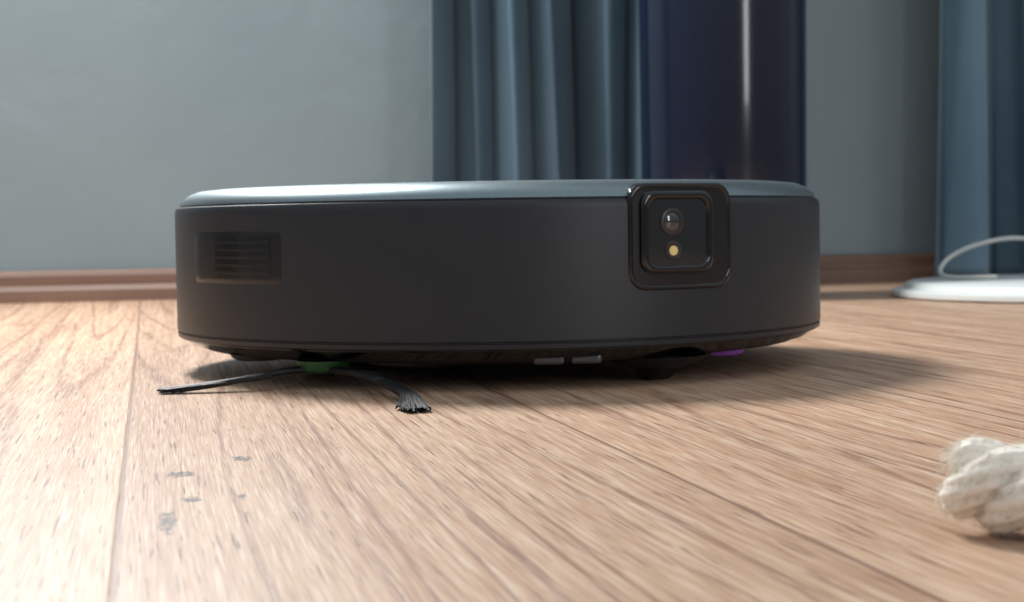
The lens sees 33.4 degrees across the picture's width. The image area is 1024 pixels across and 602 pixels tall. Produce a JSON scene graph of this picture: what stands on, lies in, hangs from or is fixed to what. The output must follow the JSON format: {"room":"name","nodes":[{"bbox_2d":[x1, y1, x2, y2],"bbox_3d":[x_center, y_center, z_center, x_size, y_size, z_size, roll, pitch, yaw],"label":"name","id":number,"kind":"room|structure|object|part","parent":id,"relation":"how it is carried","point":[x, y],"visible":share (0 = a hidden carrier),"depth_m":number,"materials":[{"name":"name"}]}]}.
{"room":"living room","nodes":[
{"label":"living room","id":0,"kind":"room"},
{"bbox_2d":[0,0,939,271],"bbox_3d":[-0.318,-1.254,1.827,5.400,2.500,0.100,-1,3,-12],"label":"wall","id":1,"kind":"structure","parent":0,"point":[114,113],"depth_m":1.83,"materials":[{"name":"paint"}]},
{"bbox_2d":[0,253,935,303],"bbox_3d":[-0.286,-0.020,1.826,5.400,0.033,0.021,-1,3,-12],"label":"baseboard","id":2,"kind":"structure","parent":1,"relation":"attached to","point":[56,286],"depth_m":1.80,"materials":[{"name":"brown wood"}]},
{"bbox_3d":[0.371,-2.247,1.836,1.400,0.024,0.090,-1,3,-12],"label":"curtain rod","id":3,"kind":"object","parent":1,"relation":"attached to","visible":0},
{"bbox_2d":[430,0,641,181],"bbox_3d":[0.049,-1.114,1.788,0.319,2.200,0.097,-1,3,-12],"label":"curtain","id":4,"kind":"object","parent":3,"relation":"hanging from","point":[521,89],"visible":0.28,"depth_m":1.80,"materials":[{"name":"fabric"}]},
{"bbox_2d":[935,0,1023,276],"bbox_3d":[0.675,-1.130,1.909,0.451,2.200,0.074,-1,3,-12],"label":"curtain","id":5,"kind":"object","parent":3,"relation":"hanging from","point":[980,179],"visible":0.89,"depth_m":1.93,"materials":[{"name":"fabric"}]},
{"bbox_2d":[0,282,1023,601],"bbox_3d":[0.125,0.092,-0.096,5.400,0.030,4.153,-1,3,-12],"label":"floor","id":6,"kind":"structure","parent":0,"point":[797,469],"depth_m":0.52,"materials":[{"name":"laminate"}]},
{"bbox_2d":[157,372,271,392],"bbox_3d":[-0.135,0.037,0.777,0.052,0.008,0.011,-1,3,-10],"label":"bristles","id":7,"kind":"object","parent":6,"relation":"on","point":[254,377],"visible":1,"depth_m":0.77,"materials":[{"name":"black plastic"}]},
{"bbox_2d":[373,374,430,412],"bbox_3d":[-0.047,0.038,0.716,0.014,0.008,0.089,-1,3,-13],"label":"bristles","id":8,"kind":"object","parent":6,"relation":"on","point":[410,399],"visible":1,"depth_m":0.70,"materials":[{"name":"black plastic"}]},
{"bbox_2d":[179,179,814,363],"bbox_3d":[0.020,-0.018,0.890,0.404,0.083,0.398,-1,3,0],"label":"chassis","id":9,"kind":"object","parent":6,"relation":"on","point":[731,349],"depth_m":0.77,"materials":[{"name":"black plastic"}]},
{"bbox_2d":[230,354,278,361],"bbox_3d":[-0.125,0.027,0.839,0.028,0.003,0.028,-1,3,0],"label":"wheel","id":10,"kind":"object","parent":9,"relation":"attached to","point":[237,357],"visible":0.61,"depth_m":0.83,"materials":[{"name":"black rubber"}]},
{"bbox_2d":[297,360,349,373],"bbox_3d":[-0.087,0.030,0.794,0.025,0.006,0.025,-1,3,0],"label":"hub","id":11,"kind":"object","parent":9,"relation":"attached to","point":[312,367],"visible":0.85,"depth_m":0.78,"materials":[{"name":"green plastic"}]},
{"bbox_2d":[257,366,307,376],"bbox_3d":[-0.102,0.033,0.787,0.032,0.005,0.008,-2,3,-26],"label":"brush arm","id":12,"kind":"object","parent":11,"relation":"attached to","point":[296,369],"visible":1,"depth_m":0.78,"materials":[{"name":"black rubber"}]},
{"bbox_2d":[328,366,382,382],"bbox_3d":[-0.072,0.033,0.772,0.008,0.005,0.055,-3,3,-34],"label":"brush arm","id":13,"kind":"object","parent":11,"relation":"attached to","point":[354,372],"visible":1,"depth_m":0.77,"materials":[{"name":"black rubber"}]},
{"bbox_3d":[-0.008,-0.056,0.918,0.337,0.009,0.337,-1,3,0],"label":"top rim","id":14,"kind":"part","parent":9,"relation":"part of","materials":[{"name":"black plastic"}]},
{"bbox_2d":[175,197,819,351],"bbox_3d":[0.020,-0.017,0.873,0.341,0.067,0.232,-2,3,-30],"label":"bumper cover","id":15,"kind":"object","parent":9,"relation":"attached to","point":[544,273],"visible":0.96,"depth_m":0.76,"materials":[{"name":"black plastic"}]},
{"bbox_2d":[195,231,280,283],"bbox_3d":[-0.131,-0.021,0.806,0.006,0.024,0.073,-3,4,-42],"label":"vent","id":16,"kind":"object","parent":15,"relation":"attached to","point":[205,263],"visible":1,"depth_m":0.81,"materials":[{"name":"black plastic"}]},
{"bbox_2d":[216,256,268,258],"bbox_3d":[-0.126,-0.020,0.799,0.041,0.001,0.002,2,4,44],"label":"rib","id":17,"kind":"object","parent":16,"relation":"attached to","point":[217,257],"visible":1,"depth_m":0.80,"materials":[{"name":"black plastic"}]},
{"bbox_2d":[216,249,268,250],"bbox_3d":[-0.126,-0.024,0.798,0.041,0.001,0.002,2,4,44],"label":"rib","id":18,"kind":"object","parent":16,"relation":"attached to","point":[216,249],"visible":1,"depth_m":0.80,"materials":[{"name":"black plastic"}]},
{"bbox_2d":[216,241,268,243],"bbox_3d":[-0.127,-0.027,0.798,0.041,0.001,0.002,2,4,44],"label":"rib","id":19,"kind":"object","parent":16,"relation":"attached to","point":[217,242],"visible":1,"depth_m":0.80,"materials":[{"name":"black plastic"}]},
{"bbox_2d":[215,237,270,278],"bbox_3d":[-0.126,-0.020,0.800,0.032,0.020,0.031,-1,3,0],"label":"insert","id":20,"kind":"object","parent":16,"relation":"in","point":[267,245],"depth_m":0.80,"materials":[{"name":"black plastic"}]},
{"bbox_2d":[216,264,269,266],"bbox_3d":[-0.126,-0.017,0.799,0.041,0.001,0.002,2,4,44],"label":"rib","id":21,"kind":"object","parent":16,"relation":"attached to","point":[221,265],"visible":1,"depth_m":0.80,"materials":[{"name":"black plastic"}]},
{"bbox_2d":[217,271,269,274],"bbox_3d":[-0.126,-0.013,0.799,0.041,0.001,0.002,2,4,44],"label":"rib","id":22,"kind":"object","parent":16,"relation":"attached to","point":[218,272],"visible":1,"depth_m":0.80,"materials":[{"name":"black plastic"}]},
{"bbox_2d":[626,183,730,290],"bbox_3d":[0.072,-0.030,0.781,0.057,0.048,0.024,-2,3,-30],"label":"camera surround","id":23,"kind":"object","parent":15,"relation":"attached to","point":[633,189],"visible":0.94,"depth_m":0.77,"materials":[{"name":"black plastic"}]},
{"bbox_2d":[660,208,683,234],"bbox_3d":[0.072,-0.036,0.767,0.012,0.012,0.002,-2,3,-28],"label":"lens bezel","id":24,"kind":"object","parent":23,"relation":"attached to","point":[670,210],"visible":1,"depth_m":0.77,"materials":[{"name":"black plastic"}]},
{"bbox_2d":[665,213,679,230],"bbox_3d":[0.072,-0.036,0.767,0.007,0.008,0.004,-1,3,0],"label":"lens","id":25,"kind":"object","parent":24,"relation":"in","point":[672,221],"depth_m":0.77,"materials":[{"name":"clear glass"}]},
{"bbox_2d":[665,241,681,259],"bbox_3d":[0.072,-0.023,0.768,0.009,0.009,0.002,-2,3,-28],"label":"led bezel","id":26,"kind":"object","parent":23,"relation":"attached to","point":[668,255],"visible":1,"depth_m":0.77,"materials":[{"name":"black plastic"}]},
{"bbox_2d":[669,246,677,254],"bbox_3d":[0.073,-0.023,0.767,0.004,0.004,0.003,-1,3,0],"label":"led light","id":27,"kind":"object","parent":26,"relation":"in","point":[673,250],"depth_m":0.77,"materials":[{"name":"yellow plastic"}]},
{"bbox_2d":[640,191,712,273],"bbox_3d":[0.074,-0.031,0.770,0.035,0.037,0.021,-1,3,0],"label":"frame","id":28,"kind":"object","parent":23,"relation":"in","point":[650,196],"depth_m":0.77,"materials":[{"name":"black plastic"}]},
{"bbox_2d":[648,199,705,264],"bbox_3d":[0.074,-0.031,0.770,0.029,0.031,0.017,-1,3,0],"label":"window","id":29,"kind":"structure","parent":28,"relation":"in","point":[692,237],"depth_m":0.77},
{"bbox_3d":[0.020,0.019,0.875,0.335,0.007,0.228,-2,3,-30],"label":"lower lip","id":30,"kind":"part","parent":9,"relation":"part of","materials":[{"name":"black plastic"}]},
{"bbox_2d":[533,357,563,364],"bbox_3d":[0.016,0.026,0.768,0.014,0.004,0.008,-1,3,0],"label":"front contact","id":31,"kind":"object","parent":9,"relation":"attached to","point":[540,361],"visible":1,"depth_m":0.76,"materials":[{"name":"silver metal"}]},
{"bbox_2d":[571,356,601,363],"bbox_3d":[0.033,0.026,0.770,0.014,0.004,0.008,-1,3,0],"label":"front contact","id":32,"kind":"object","parent":9,"relation":"attached to","point":[589,359],"visible":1,"depth_m":0.77,"materials":[{"name":"silver metal"}]},
{"bbox_2d":[610,353,705,368],"bbox_3d":[0.067,0.028,0.804,0.048,0.006,0.048,-1,3,0],"label":"caster housing","id":33,"kind":"object","parent":9,"relation":"attached to","point":[639,363],"visible":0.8,"depth_m":0.79,"materials":[{"name":"black plastic"}]},
{"bbox_2d":[633,355,681,379],"bbox_3d":[0.067,0.024,0.804,0.016,0.027,0.027,-2,3,-30],"label":"caster wheel","id":34,"kind":"object","parent":33,"relation":"attached to","point":[647,374],"depth_m":0.80,"materials":[{"name":"black plastic"}]},
{"bbox_2d":[711,349,743,355],"bbox_3d":[0.103,0.025,0.826,0.018,0.003,0.018,-1,3,0],"label":"sensor","id":35,"kind":"object","parent":9,"relation":"attached to","point":[733,352],"visible":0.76,"depth_m":0.82,"materials":[{"name":"purple plastic"}]},
{"bbox_2d":[638,0,806,187],"bbox_3d":[0.198,-0.336,1.617,0.166,0.668,0.166,-1,3,0],"label":"floor vase","id":36,"kind":"object","parent":6,"relation":"on","point":[723,82],"visible":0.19,"depth_m":1.55,"materials":[{"name":"blue ceramic"}]},
{"bbox_2d":[892,236,1023,303],"bbox_3d":[0.536,-0.780,1.552,0.380,1.550,0.380,-1,3,0],"label":"floor lamp","id":37,"kind":"object","parent":6,"relation":"on","point":[991,288],"visible":1,"depth_m":1.53,"materials":[{"name":"white plastic"}]},
{"bbox_3d":[0.487,-0.042,1.616,0.163,0.040,0.084,-1,3,0],"label":"power cord","id":38,"kind":"part","parent":37,"relation":"part of","materials":[{"name":"white plastic"}]},
{"bbox_2d":[923,420,1023,537],"bbox_3d":[0.164,0.039,0.395,0.132,0.029,0.048,-1,3,-6],"label":"rope","id":39,"kind":"object","parent":6,"relation":"on","point":[985,484],"visible":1,"depth_m":0.39,"materials":[{"name":"fabric"}]}
]}

